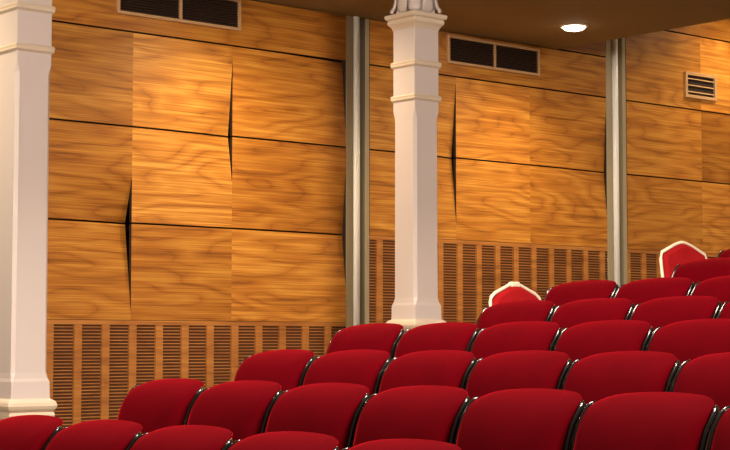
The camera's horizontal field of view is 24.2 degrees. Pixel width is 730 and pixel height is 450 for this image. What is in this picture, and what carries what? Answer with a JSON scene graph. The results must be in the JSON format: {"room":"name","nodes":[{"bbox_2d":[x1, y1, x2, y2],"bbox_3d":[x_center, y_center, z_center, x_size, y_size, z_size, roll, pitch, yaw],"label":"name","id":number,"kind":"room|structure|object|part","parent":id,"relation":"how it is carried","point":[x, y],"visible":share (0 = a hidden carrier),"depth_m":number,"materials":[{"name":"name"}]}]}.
{"room":"auditorium","nodes":[
{"label":"auditorium","id":0,"kind":"room"},
{"bbox_2d":[46,0,729,427],"bbox_3d":[-2.411,-0.665,11.408,19.000,7.000,0.400,3,-5,-40],"label":"wall","id":1,"kind":"structure","parent":0,"point":[196,173],"depth_m":12.69,"materials":[{"name":"brown wood"}]},
{"bbox_3d":[-1.967,0.308,11.531,0.822,0.664,0.115,3,-5,-40],"label":"wood panel","id":2,"kind":"part","parent":1,"relation":"part of","materials":[{"name":"brown wood"}]},
{"bbox_3d":[-1.967,-0.364,11.577,0.822,0.660,0.115,3,-5,-40],"label":"wood panel","id":3,"kind":"part","parent":1,"relation":"part of","materials":[{"name":"brown wood"}]},
{"bbox_3d":[-1.940,-1.033,11.591,0.822,0.653,0.030,3,-5,-40],"label":"wood panel","id":4,"kind":"part","parent":1,"relation":"part of","materials":[{"name":"brown wood"}]},
{"bbox_2d":[116,0,240,30],"bbox_3d":[-1.316,-1.561,12.123,1.057,0.237,0.024,3,-5,-40],"label":"air vent","id":5,"kind":"object","parent":1,"relation":"in","point":[221,14],"visible":1,"depth_m":12.18,"materials":[{"name":"metal"}]},
{"bbox_3d":[-1.301,0.343,12.040,0.854,0.664,0.030,3,-5,-40],"label":"wood panel","id":6,"kind":"part","parent":1,"relation":"part of","materials":[{"name":"brown wood"}]},
{"bbox_3d":[-1.319,-0.328,12.107,0.854,0.660,0.085,3,-5,-40],"label":"wood panel","id":7,"kind":"part","parent":1,"relation":"part of","materials":[{"name":"brown wood"}]},
{"bbox_3d":[-1.319,-0.994,12.153,0.854,0.653,0.085,3,-5,-40],"label":"wood panel","id":8,"kind":"part","parent":1,"relation":"part of","materials":[{"name":"brown wood"}]},
{"bbox_3d":[-1.202,1.283,12.053,2.750,1.203,0.020,3,-5,-40],"label":"slatted panel","id":9,"kind":"part","parent":1,"relation":"part of","materials":[{"name":"brown wood"}]},
{"bbox_3d":[-1.205,-1.502,12.249,2.750,0.350,0.030,3,-5,-40],"label":"wood panel","id":10,"kind":"part","parent":1,"relation":"part of","materials":[{"name":"brown wood"}]},
{"bbox_3d":[-0.581,-0.285,12.726,1.074,0.660,0.075,3,-5,-40],"label":"wood panel","id":11,"kind":"part","parent":1,"relation":"part of","materials":[{"name":"brown wood"}]},
{"bbox_3d":[-0.581,-0.952,12.772,1.074,0.653,0.075,3,-5,-40],"label":"wood panel","id":12,"kind":"part","parent":1,"relation":"part of","materials":[{"name":"brown wood"}]},
{"bbox_3d":[-0.581,0.388,12.679,1.074,0.664,0.075,3,-5,-40],"label":"wood panel","id":13,"kind":"part","parent":1,"relation":"part of","materials":[{"name":"brown wood"}]},
{"bbox_3d":[0.360,-0.229,13.530,0.924,0.660,0.085,3,-5,-40],"label":"wood panel","id":14,"kind":"part","parent":1,"relation":"part of","materials":[{"name":"brown wood"}]},
{"bbox_3d":[0.360,-0.896,13.576,0.924,0.653,0.085,3,-5,-40],"label":"wood panel","id":15,"kind":"part","parent":1,"relation":"part of","materials":[{"name":"brown wood"}]},
{"bbox_3d":[1.074,-1.369,14.180,2.750,0.350,0.030,3,-5,-40],"label":"wood panel","id":16,"kind":"part","parent":1,"relation":"part of","materials":[{"name":"brown wood"}]},
{"bbox_3d":[1.077,0.830,14.024,2.750,1.379,0.020,3,-5,-40],"label":"slatted panel","id":17,"kind":"part","parent":1,"relation":"part of","materials":[{"name":"brown wood"}]},
{"bbox_3d":[1.057,-0.858,14.130,0.858,0.653,0.030,3,-5,-40],"label":"wood panel","id":18,"kind":"part","parent":1,"relation":"part of","materials":[{"name":"brown wood"}]},
{"bbox_3d":[1.057,-0.191,14.084,0.858,0.660,0.030,3,-5,-40],"label":"wood panel","id":19,"kind":"part","parent":1,"relation":"part of","materials":[{"name":"brown wood"}]},
{"bbox_2d":[447,35,539,76],"bbox_3d":[1.077,-1.406,14.150,1.070,0.234,0.024,3,-5,-40],"label":"air vent","id":20,"kind":"object","parent":1,"relation":"in","point":[464,51],"visible":1,"depth_m":14.13,"materials":[{"name":"paint"}]},
{"bbox_3d":[1.742,-0.816,14.733,0.968,0.653,0.065,3,-5,-40],"label":"wood panel","id":21,"kind":"part","parent":1,"relation":"part of","materials":[{"name":"brown wood"}]},
{"bbox_3d":[1.742,-0.149,14.687,0.968,0.660,0.065,3,-5,-40],"label":"wood panel","id":22,"kind":"part","parent":1,"relation":"part of","materials":[{"name":"brown wood"}]},
{"bbox_3d":[1.905,-2.012,14.932,0.568,1.013,0.030,3,-5,-40],"label":"wood panel","id":23,"kind":"part","parent":1,"relation":"part of","materials":[{"name":"brown wood"}]},
{"bbox_3d":[2.731,-1.440,15.596,1.055,0.687,0.030,3,-5,-40],"label":"wood panel","id":24,"kind":"part","parent":1,"relation":"part of","materials":[{"name":"brown wood"}]},
{"bbox_3d":[2.731,-0.760,15.549,1.055,0.653,0.030,3,-5,-40],"label":"wood panel","id":25,"kind":"part","parent":1,"relation":"part of","materials":[{"name":"brown wood"}]},
{"bbox_3d":[2.731,-0.093,15.503,1.055,0.660,0.030,3,-5,-40],"label":"wood panel","id":26,"kind":"part","parent":1,"relation":"part of","materials":[{"name":"brown wood"}]},
{"bbox_3d":[3.490,0.722,16.086,3.038,0.879,0.020,3,-5,-40],"label":"slatted panel","id":27,"kind":"part","parent":1,"relation":"part of","materials":[{"name":"brown wood"}]},
{"bbox_3d":[2.731,-2.132,15.644,1.055,0.676,0.030,3,-5,-40],"label":"wood panel","id":28,"kind":"part","parent":1,"relation":"part of","materials":[{"name":"brown wood"}]},
{"bbox_2d":[684,71,716,101],"bbox_3d":[3.139,-1.295,15.897,0.458,0.242,0.024,3,-5,-40],"label":"air vent","id":29,"kind":"object","parent":1,"relation":"in","point":[696,85],"visible":1,"depth_m":15.90,"materials":[{"name":"paint"}]},
{"bbox_3d":[3.489,-2.087,16.286,0.933,0.676,0.030,3,-5,-40],"label":"wood panel","id":30,"kind":"part","parent":1,"relation":"part of","materials":[{"name":"brown wood"}]},
{"bbox_3d":[3.489,-1.396,16.238,0.933,0.687,0.030,3,-5,-40],"label":"wood panel","id":31,"kind":"part","parent":1,"relation":"part of","materials":[{"name":"brown wood"}]},
{"bbox_3d":[3.489,-0.715,16.191,0.933,0.653,0.030,3,-5,-40],"label":"wood panel","id":32,"kind":"part","parent":1,"relation":"part of","materials":[{"name":"brown wood"}]},
{"bbox_3d":[3.489,-0.048,16.145,0.933,0.660,0.030,3,-5,-40],"label":"wood panel","id":33,"kind":"part","parent":1,"relation":"part of","materials":[{"name":"brown wood"}]},
{"bbox_2d":[251,0,729,49],"bbox_3d":[-3.080,-2.038,8.947,14.680,0.250,2.980,3,-5,-40],"label":"ceiling","id":34,"kind":"structure","parent":0,"point":[536,23],"depth_m":13.12,"materials":[{"name":"paint"}]},
{"bbox_2d":[559,23,587,31],"bbox_3d":[1.671,-1.570,13.591,0.230,0.040,0.230,3,-5,-40],"label":"recessed light","id":35,"kind":"object","parent":34,"relation":"in","point":[573,27],"visible":1,"depth_m":13.53,"materials":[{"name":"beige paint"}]},
{"bbox_3d":[1.862,1.453,6.219,19.000,2.060,13.200,3,-5,-40],"label":"floor","id":36,"kind":"structure","parent":0,"visible":0},
{"bbox_2d":[0,0,56,419],"bbox_3d":[-1.945,-0.072,9.659,0.334,3.570,0.334,3,-5,-40],"label":"pillar","id":37,"kind":"structure","parent":36,"relation":"on","point":[26,49],"depth_m":9.57,"materials":[{"name":"paint"}]},
{"bbox_3d":[-1.945,-0.996,9.723,0.254,0.046,0.254,3,-5,-40],"label":"collar moulding","id":38,"kind":"part","parent":37,"relation":"part of","materials":[{"name":"beige paint"}]},
{"bbox_3d":[-1.945,-1.228,9.739,0.254,0.046,0.254,3,-5,-40],"label":"collar moulding","id":39,"kind":"part","parent":37,"relation":"part of","materials":[{"name":"beige paint"}]},
{"bbox_3d":[-1.945,1.033,9.583,0.308,0.118,0.308,3,-5,-40],"label":"moulding","id":40,"kind":"part","parent":37,"relation":"part of","materials":[{"name":"beige paint"}]},
{"bbox_2d":[0,415,62,449],"bbox_3d":[-1.416,1.177,6.491,0.422,0.889,0.544,3,-5,-40],"label":"seat","id":41,"kind":"object","parent":36,"relation":"on","point":[22,432],"visible":0.97,"depth_m":6.47,"materials":[{"name":"red fabric"}]},
{"bbox_3d":[-1.204,0.984,6.348,0.161,0.459,0.031,3,-5,-40],"label":"edge trim","id":42,"kind":"part","parent":41,"relation":"part of","materials":[{"name":"black plastic"}]},
{"bbox_2d":[46,419,141,449],"bbox_3d":[-1.060,1.148,6.073,0.422,0.889,0.544,3,-5,-40],"label":"seat","id":43,"kind":"object","parent":36,"relation":"on","point":[108,434],"visible":1,"depth_m":6.11,"materials":[{"name":"red fabric"}]},
{"bbox_3d":[-0.848,0.955,5.929,0.161,0.459,0.031,3,-5,-40],"label":"edge trim","id":44,"kind":"part","parent":43,"relation":"part of","materials":[{"name":"black plastic"}]},
{"bbox_2d":[117,378,203,433],"bbox_3d":[-0.964,1.115,7.388,0.422,0.889,0.544,3,-5,-40],"label":"seat","id":45,"kind":"object","parent":36,"relation":"on","point":[161,403],"visible":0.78,"depth_m":7.37,"materials":[{"name":"red fabric"}]},
{"bbox_3d":[-0.752,0.921,7.245,0.161,0.459,0.031,3,-5,-40],"label":"edge trim","id":46,"kind":"part","parent":45,"relation":"part of","materials":[{"name":"black plastic"}]},
{"bbox_2d":[130,425,232,449],"bbox_3d":[-0.704,1.119,5.654,0.422,0.889,0.544,3,-5,-40],"label":"seat","id":47,"kind":"object","parent":36,"relation":"on","point":[182,437],"visible":1,"depth_m":5.72,"materials":[{"name":"red fabric"}]},
{"bbox_3d":[-0.492,0.926,5.511,0.161,0.459,0.031,3,-5,-40],"label":"edge trim","id":48,"kind":"part","parent":47,"relation":"part of","materials":[{"name":"black plastic"}]},
{"bbox_2d":[187,380,280,441],"bbox_3d":[-0.608,1.086,6.970,0.422,0.889,0.544,3,-5,-40],"label":"seat","id":49,"kind":"object","parent":36,"relation":"on","point":[243,408],"visible":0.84,"depth_m":6.95,"materials":[{"name":"red fabric"}]},
{"bbox_3d":[-0.396,0.892,6.826,0.161,0.459,0.031,3,-5,-40],"label":"edge trim","id":50,"kind":"part","parent":49,"relation":"part of","materials":[{"name":"black plastic"}]},
{"bbox_2d":[234,349,313,392],"bbox_3d":[-0.509,1.041,8.149,0.422,0.889,0.544,3,-5,-40],"label":"seat","id":51,"kind":"object","parent":36,"relation":"on","point":[288,368],"visible":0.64,"depth_m":8.14,"materials":[{"name":"red fabric"}]},
{"bbox_3d":[-0.297,0.848,8.005,0.161,0.459,0.031,3,-5,-40],"label":"edge trim","id":52,"kind":"part","parent":51,"relation":"part of","materials":[{"name":"black plastic"}]},
{"bbox_2d":[227,431,338,449],"bbox_3d":[-0.348,1.090,5.236,0.422,0.889,0.544,3,-5,-40],"label":"seat","id":53,"kind":"object","parent":36,"relation":"on","point":[283,440],"visible":1,"depth_m":5.33,"materials":[{"name":"red fabric"}]},
{"bbox_3d":[-0.468,0.924,5.483,0.160,0.459,0.031,3,-5,-40],"label":"edge trim","id":54,"kind":"part","parent":53,"relation":"part of","materials":[{"name":"black plastic"}]},
{"bbox_2d":[265,383,369,449],"bbox_3d":[-0.252,1.057,6.551,0.422,0.889,0.544,3,-5,-40],"label":"seat","id":55,"kind":"object","parent":36,"relation":"on","point":[331,409],"visible":0.88,"depth_m":6.54,"materials":[{"name":"red fabric"}]},
{"bbox_3d":[-0.371,0.890,6.798,0.160,0.459,0.031,3,-5,-40],"label":"edge trim","id":56,"kind":"part","parent":55,"relation":"part of","materials":[{"name":"black plastic"}]},
{"bbox_3d":[-0.040,0.863,6.408,0.161,0.459,0.031,3,-5,-40],"label":"edge trim","id":57,"kind":"part","parent":55,"relation":"part of","materials":[{"name":"black plastic"}]},
{"bbox_2d":[302,349,390,395],"bbox_3d":[-0.153,1.012,7.730,0.422,0.889,0.544,3,-5,-40],"label":"seat","id":58,"kind":"object","parent":36,"relation":"on","point":[364,367],"visible":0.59,"depth_m":7.74,"materials":[{"name":"red fabric"}]},
{"bbox_3d":[-0.272,0.846,7.977,0.160,0.459,0.031,3,-5,-40],"label":"edge trim","id":59,"kind":"part","parent":58,"relation":"part of","materials":[{"name":"black plastic"}]},
{"bbox_3d":[0.059,0.819,7.587,0.161,0.459,0.031,3,-5,-40],"label":"edge trim","id":60,"kind":"part","parent":58,"relation":"part of","materials":[{"name":"black plastic"}]},
{"bbox_2d":[333,15,368,327],"bbox_3d":[-0.098,-0.099,13.159,0.238,3.033,0.172,3,-5,-40],"label":"steel post","id":61,"kind":"object","parent":36,"relation":"on","point":[355,228],"visible":0.46,"depth_m":13.13,"materials":[{"name":"grey metal"}]},
{"bbox_2d":[326,323,403,358],"bbox_3d":[-0.067,0.952,8.820,0.422,0.889,0.544,3,-5,-40],"label":"seat","id":62,"kind":"object","parent":36,"relation":"on","point":[374,336],"visible":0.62,"depth_m":8.84,"materials":[{"name":"red fabric"}]},
{"bbox_3d":[0.145,0.759,8.677,0.161,0.459,0.031,3,-5,-40],"label":"edge trim","id":63,"kind":"part","parent":62,"relation":"part of","materials":[{"name":"black plastic"}]},
{"bbox_2d":[341,439,460,449],"bbox_3d":[0.008,1.061,4.818,0.422,0.889,0.544,3,-5,-40],"label":"seat","id":64,"kind":"object","parent":36,"relation":"on","point":[384,444],"visible":1,"depth_m":4.95,"materials":[{"name":"red fabric"}]},
{"bbox_2d":[352,385,469,446],"bbox_3d":[0.104,1.028,6.133,0.422,0.889,0.544,3,-5,-40],"label":"seat","id":65,"kind":"object","parent":36,"relation":"on","point":[425,412],"visible":0.94,"depth_m":6.15,"materials":[{"name":"red fabric"}]},
{"bbox_3d":[-0.015,0.861,6.380,0.160,0.459,0.031,3,-5,-40],"label":"edge trim","id":66,"kind":"part","parent":65,"relation":"part of","materials":[{"name":"black plastic"}]},
{"bbox_3d":[0.316,0.835,5.990,0.161,0.459,0.031,3,-5,-40],"label":"edge trim","id":67,"kind":"part","parent":65,"relation":"part of","materials":[{"name":"black plastic"}]},
{"bbox_2d":[384,0,446,330],"bbox_3d":[0.350,-0.199,11.622,0.334,3.045,0.334,3,-5,-40],"label":"pillar","id":68,"kind":"structure","parent":36,"relation":"on","point":[415,25],"depth_m":11.55,"materials":[{"name":"paint"}]},
{"bbox_3d":[0.350,-1.094,11.684,0.254,0.046,0.254,3,-5,-40],"label":"collar moulding","id":69,"kind":"part","parent":68,"relation":"part of","materials":[{"name":"beige paint"}]},
{"bbox_3d":[0.350,-0.861,11.667,0.254,0.046,0.254,3,-5,-40],"label":"collar moulding","id":70,"kind":"part","parent":68,"relation":"part of","materials":[{"name":"beige paint"}]},
{"bbox_3d":[0.350,0.698,11.560,0.308,0.118,0.308,3,-5,-40],"label":"moulding","id":71,"kind":"part","parent":68,"relation":"part of","materials":[{"name":"beige paint"}]},
{"bbox_2d":[378,350,475,393],"bbox_3d":[0.203,0.983,7.312,0.422,0.889,0.544,3,-5,-40],"label":"seat","id":72,"kind":"object","parent":36,"relation":"on","point":[452,368],"visible":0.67,"depth_m":7.34,"materials":[{"name":"red fabric"}]},
{"bbox_3d":[0.084,0.817,7.559,0.160,0.459,0.031,3,-5,-40],"label":"edge trim","id":73,"kind":"part","parent":72,"relation":"part of","materials":[{"name":"black plastic"}]},
{"bbox_3d":[0.415,0.790,7.169,0.161,0.459,0.031,3,-5,-40],"label":"edge trim","id":74,"kind":"part","parent":72,"relation":"part of","materials":[{"name":"black plastic"}]},
{"bbox_2d":[393,322,478,357],"bbox_3d":[0.289,0.923,8.402,0.422,0.889,0.544,3,-5,-40],"label":"seat","id":75,"kind":"object","parent":36,"relation":"on","point":[460,336],"visible":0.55,"depth_m":8.43,"materials":[{"name":"red fabric"}]},
{"bbox_3d":[0.169,0.757,8.648,0.160,0.459,0.031,3,-5,-40],"label":"edge trim","id":76,"kind":"part","parent":75,"relation":"part of","materials":[{"name":"black plastic"}]},
{"bbox_3d":[0.501,0.730,8.258,0.161,0.459,0.031,3,-5,-40],"label":"edge trim","id":77,"kind":"part","parent":75,"relation":"part of","materials":[{"name":"black plastic"}]},
{"bbox_2d":[489,282,540,305],"bbox_3d":[1.112,0.820,10.933,0.495,0.920,0.472,3,-5,-40],"label":"banquet chair","id":78,"kind":"object","parent":36,"relation":"on","point":[513,291],"visible":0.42,"depth_m":11.07,"materials":[{"name":"red fabric"}]},
{"bbox_2d":[470,321,561,360],"bbox_3d":[0.645,0.894,7.983,0.422,0.889,0.544,3,-5,-40],"label":"seat","id":79,"kind":"object","parent":36,"relation":"on","point":[523,335],"visible":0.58,"depth_m":8.02,"materials":[{"name":"red fabric"}]},
{"bbox_3d":[0.525,0.728,8.230,0.160,0.459,0.031,3,-5,-40],"label":"edge trim","id":80,"kind":"part","parent":79,"relation":"part of","materials":[{"name":"black plastic"}]},
{"bbox_3d":[0.857,0.701,7.840,0.161,0.459,0.031,3,-5,-40],"label":"edge trim","id":81,"kind":"part","parent":79,"relation":"part of","materials":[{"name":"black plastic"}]},
{"bbox_2d":[476,300,555,330],"bbox_3d":[0.748,0.845,9.160,0.422,0.889,0.544,3,-5,-40],"label":"seat","id":82,"kind":"object","parent":36,"relation":"on","point":[522,310],"visible":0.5,"depth_m":9.21,"materials":[{"name":"red fabric"}]},
{"bbox_3d":[0.960,0.652,9.017,0.161,0.459,0.031,3,-5,-40],"label":"edge trim","id":83,"kind":"part","parent":82,"relation":"part of","materials":[{"name":"black plastic"}]},
{"bbox_2d":[464,350,571,399],"bbox_3d":[0.559,0.954,6.894,0.422,0.889,0.544,3,-5,-40],"label":"seat","id":84,"kind":"object","parent":36,"relation":"on","point":[529,368],"visible":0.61,"depth_m":6.93,"materials":[{"name":"red fabric"}]},
{"bbox_3d":[0.440,0.788,7.140,0.160,0.459,0.031,3,-5,-40],"label":"edge trim","id":85,"kind":"part","parent":84,"relation":"part of","materials":[{"name":"black plastic"}]},
{"bbox_3d":[0.771,0.761,6.751,0.161,0.459,0.031,3,-5,-40],"label":"edge trim","id":86,"kind":"part","parent":84,"relation":"part of","materials":[{"name":"black plastic"}]},
{"bbox_2d":[454,388,584,449],"bbox_3d":[0.460,0.999,5.715,0.422,0.889,0.544,3,-5,-40],"label":"seat","id":87,"kind":"object","parent":36,"relation":"on","point":[529,418],"visible":1,"depth_m":5.72,"materials":[{"name":"red fabric"}]},
{"bbox_3d":[0.341,0.833,5.961,0.160,0.459,0.031,3,-5,-40],"label":"edge trim","id":88,"kind":"part","parent":87,"relation":"part of","materials":[{"name":"black plastic"}]},
{"bbox_3d":[0.672,0.805,5.572,0.161,0.459,0.031,3,-5,-40],"label":"edge trim","id":89,"kind":"part","parent":87,"relation":"part of","materials":[{"name":"black plastic"}]},
{"bbox_2d":[543,280,618,306],"bbox_3d":[1.187,0.759,9.854,0.422,0.889,0.544,3,-5,-40],"label":"seat","id":90,"kind":"object","parent":36,"relation":"on","point":[561,294],"visible":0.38,"depth_m":9.90,"materials":[{"name":"red fabric"}]},
{"bbox_3d":[1.399,0.566,9.710,0.161,0.459,0.031,3,-5,-40],"label":"edge trim","id":91,"kind":"part","parent":90,"relation":"part of","materials":[{"name":"black plastic"}]},
{"bbox_2d":[549,298,634,329],"bbox_3d":[1.104,0.817,8.741,0.422,0.889,0.544,3,-5,-40],"label":"seat","id":92,"kind":"object","parent":36,"relation":"on","point":[570,314],"visible":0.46,"depth_m":8.79,"materials":[{"name":"red fabric"}]},
{"bbox_3d":[0.984,0.650,8.988,0.160,0.459,0.031,3,-5,-40],"label":"edge trim","id":93,"kind":"part","parent":92,"relation":"part of","materials":[{"name":"black plastic"}]},
{"bbox_3d":[1.316,0.623,8.598,0.161,0.459,0.031,3,-5,-40],"label":"edge trim","id":94,"kind":"part","parent":92,"relation":"part of","materials":[{"name":"black plastic"}]},
{"bbox_2d":[553,320,653,361],"bbox_3d":[1.001,0.866,7.565,0.422,0.889,0.544,3,-5,-40],"label":"seat","id":95,"kind":"object","parent":36,"relation":"on","point":[580,341],"visible":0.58,"depth_m":7.59,"materials":[{"name":"red fabric"}]},
{"bbox_3d":[0.881,0.699,7.812,0.160,0.459,0.031,3,-5,-40],"label":"edge trim","id":96,"kind":"part","parent":95,"relation":"part of","materials":[{"name":"black plastic"}]},
{"bbox_3d":[1.213,0.672,7.422,0.161,0.459,0.031,3,-5,-40],"label":"edge trim","id":97,"kind":"part","parent":95,"relation":"part of","materials":[{"name":"black plastic"}]},
{"bbox_2d":[593,37,627,285],"bbox_3d":[2.194,-0.736,15.152,0.268,3.520,0.175,3,-5,-40],"label":"steel post","id":98,"kind":"object","parent":36,"relation":"on","point":[615,167],"visible":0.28,"depth_m":15.08,"materials":[{"name":"grey metal"}]},
{"bbox_2d":[561,351,679,405],"bbox_3d":[0.916,0.925,6.476,0.422,0.889,0.544,3,-5,-40],"label":"seat","id":99,"kind":"object","parent":36,"relation":"on","point":[596,377],"visible":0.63,"depth_m":6.50,"materials":[{"name":"red fabric"}]},
{"bbox_3d":[0.796,0.759,6.722,0.160,0.459,0.031,3,-5,-40],"label":"edge trim","id":100,"kind":"part","parent":99,"relation":"part of","materials":[{"name":"black plastic"}]},
{"bbox_3d":[1.127,0.732,6.333,0.161,0.459,0.031,3,-5,-40],"label":"edge trim","id":101,"kind":"part","parent":99,"relation":"part of","materials":[{"name":"black plastic"}]},
{"bbox_2d":[570,392,718,449],"bbox_3d":[0.816,0.970,5.297,0.422,0.889,0.544,3,-5,-40],"label":"seat","id":102,"kind":"object","parent":36,"relation":"on","point":[639,420],"visible":1,"depth_m":5.32,"materials":[{"name":"red fabric"}]},
{"bbox_3d":[0.697,0.803,5.543,0.160,0.459,0.031,3,-5,-40],"label":"edge trim","id":103,"kind":"part","parent":102,"relation":"part of","materials":[{"name":"black plastic"}]},
{"bbox_3d":[1.028,0.777,5.154,0.161,0.459,0.031,3,-5,-40],"label":"edge trim","id":104,"kind":"part","parent":102,"relation":"part of","materials":[{"name":"black plastic"}]},
{"bbox_2d":[613,277,694,305],"bbox_3d":[1.543,0.730,9.435,0.422,0.889,0.544,3,-5,-40],"label":"seat","id":105,"kind":"object","parent":36,"relation":"on","point":[644,290],"visible":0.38,"depth_m":9.47,"materials":[{"name":"red fabric"}]},
{"bbox_3d":[1.755,0.537,9.292,0.161,0.459,0.031,3,-5,-40],"label":"edge trim","id":106,"kind":"part","parent":105,"relation":"part of","materials":[{"name":"black plastic"}]},
{"bbox_2d":[629,296,721,329],"bbox_3d":[1.460,0.788,8.323,0.422,0.889,0.544,3,-5,-40],"label":"seat","id":107,"kind":"object","parent":36,"relation":"on","point":[659,312],"visible":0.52,"depth_m":8.36,"materials":[{"name":"red fabric"}]},
{"bbox_3d":[1.340,0.621,8.570,0.160,0.459,0.031,3,-5,-40],"label":"edge trim","id":108,"kind":"part","parent":107,"relation":"part of","materials":[{"name":"black plastic"}]},
{"bbox_3d":[1.672,0.594,8.180,0.161,0.459,0.031,3,-5,-40],"label":"edge trim","id":109,"kind":"part","parent":107,"relation":"part of","materials":[{"name":"black plastic"}]},
{"bbox_2d":[659,241,706,277],"bbox_3d":[2.376,0.582,11.789,0.523,0.965,0.472,3,-5,-40],"label":"banquet chair","id":110,"kind":"object","parent":36,"relation":"on","point":[680,252],"visible":0.38,"depth_m":11.89,"materials":[{"name":"red fabric"}]},
{"bbox_2d":[646,319,729,364],"bbox_3d":[1.357,0.837,7.147,0.422,0.889,0.544,3,-5,-40],"label":"seat","id":111,"kind":"object","parent":36,"relation":"on","point":[689,339],"visible":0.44,"depth_m":7.20,"materials":[{"name":"red fabric"}]},
{"bbox_3d":[1.237,0.670,7.394,0.160,0.459,0.031,3,-5,-40],"label":"edge trim","id":112,"kind":"part","parent":111,"relation":"part of","materials":[{"name":"black plastic"}]},
{"bbox_2d":[670,352,729,449],"bbox_3d":[1.272,0.896,6.058,0.422,0.889,0.544,3,-5,-40],"label":"seat","id":113,"kind":"object","parent":36,"relation":"on","point":[707,375],"visible":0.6,"depth_m":6.18,"materials":[{"name":"red fabric"}]},
{"bbox_3d":[1.152,0.730,6.304,0.160,0.459,0.031,3,-5,-40],"label":"edge trim","id":114,"kind":"part","parent":113,"relation":"part of","materials":[{"name":"black plastic"}]},
{"bbox_2d":[673,352,729,411],"bbox_3d":[1.331,0.696,6.122,0.257,0.479,0.500,3,-5,-40],"label":"cushion","id":115,"kind":"object","parent":113,"relation":"on","point":[707,375],"depth_m":6.18,"materials":[{"name":"red fabric"}]},
{"bbox_2d":[671,258,729,283],"bbox_3d":[2.004,0.634,10.171,0.422,0.889,0.544,3,-5,-40],"label":"seat","id":116,"kind":"object","parent":36,"relation":"on","point":[703,269],"visible":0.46,"depth_m":10.24,"materials":[{"name":"red fabric"}]},
{"bbox_2d":[690,276,729,303],"bbox_3d":[1.899,0.701,9.017,0.422,0.889,0.544,3,-5,-40],"label":"seat","id":117,"kind":"object","parent":36,"relation":"on","point":[718,287],"visible":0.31,"depth_m":9.15,"materials":[{"name":"red fabric"}]},
{"bbox_3d":[1.779,0.535,9.264,0.160,0.459,0.031,3,-5,-40],"label":"edge trim","id":118,"kind":"part","parent":117,"relation":"part of","materials":[{"name":"black plastic"}]},
{"bbox_2d":[707,406,729,449],"bbox_3d":[1.173,0.941,4.878,0.422,0.889,0.544,3,-5,-40],"label":"seat","id":119,"kind":"object","parent":36,"relation":"on","point":[719,438],"visible":1,"depth_m":5.08,"materials":[{"name":"red fabric"}]},
{"bbox_2d":[716,301,729,318],"bbox_3d":[1.816,0.759,7.905,0.422,0.889,0.544,3,-5,-40],"label":"seat","id":120,"kind":"object","parent":36,"relation":"on","point":[724,312],"visible":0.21,"depth_m":8.12,"materials":[{"name":"red fabric"}]},
{"bbox_2d":[717,249,729,257],"bbox_3d":[2.429,0.558,10.913,0.422,0.889,0.544,3,-5,-40],"label":"seat","id":121,"kind":"object","parent":36,"relation":"on","point":[725,253],"visible":0.13,"depth_m":11.13,"materials":[{"name":"red fabric"}]}
]}

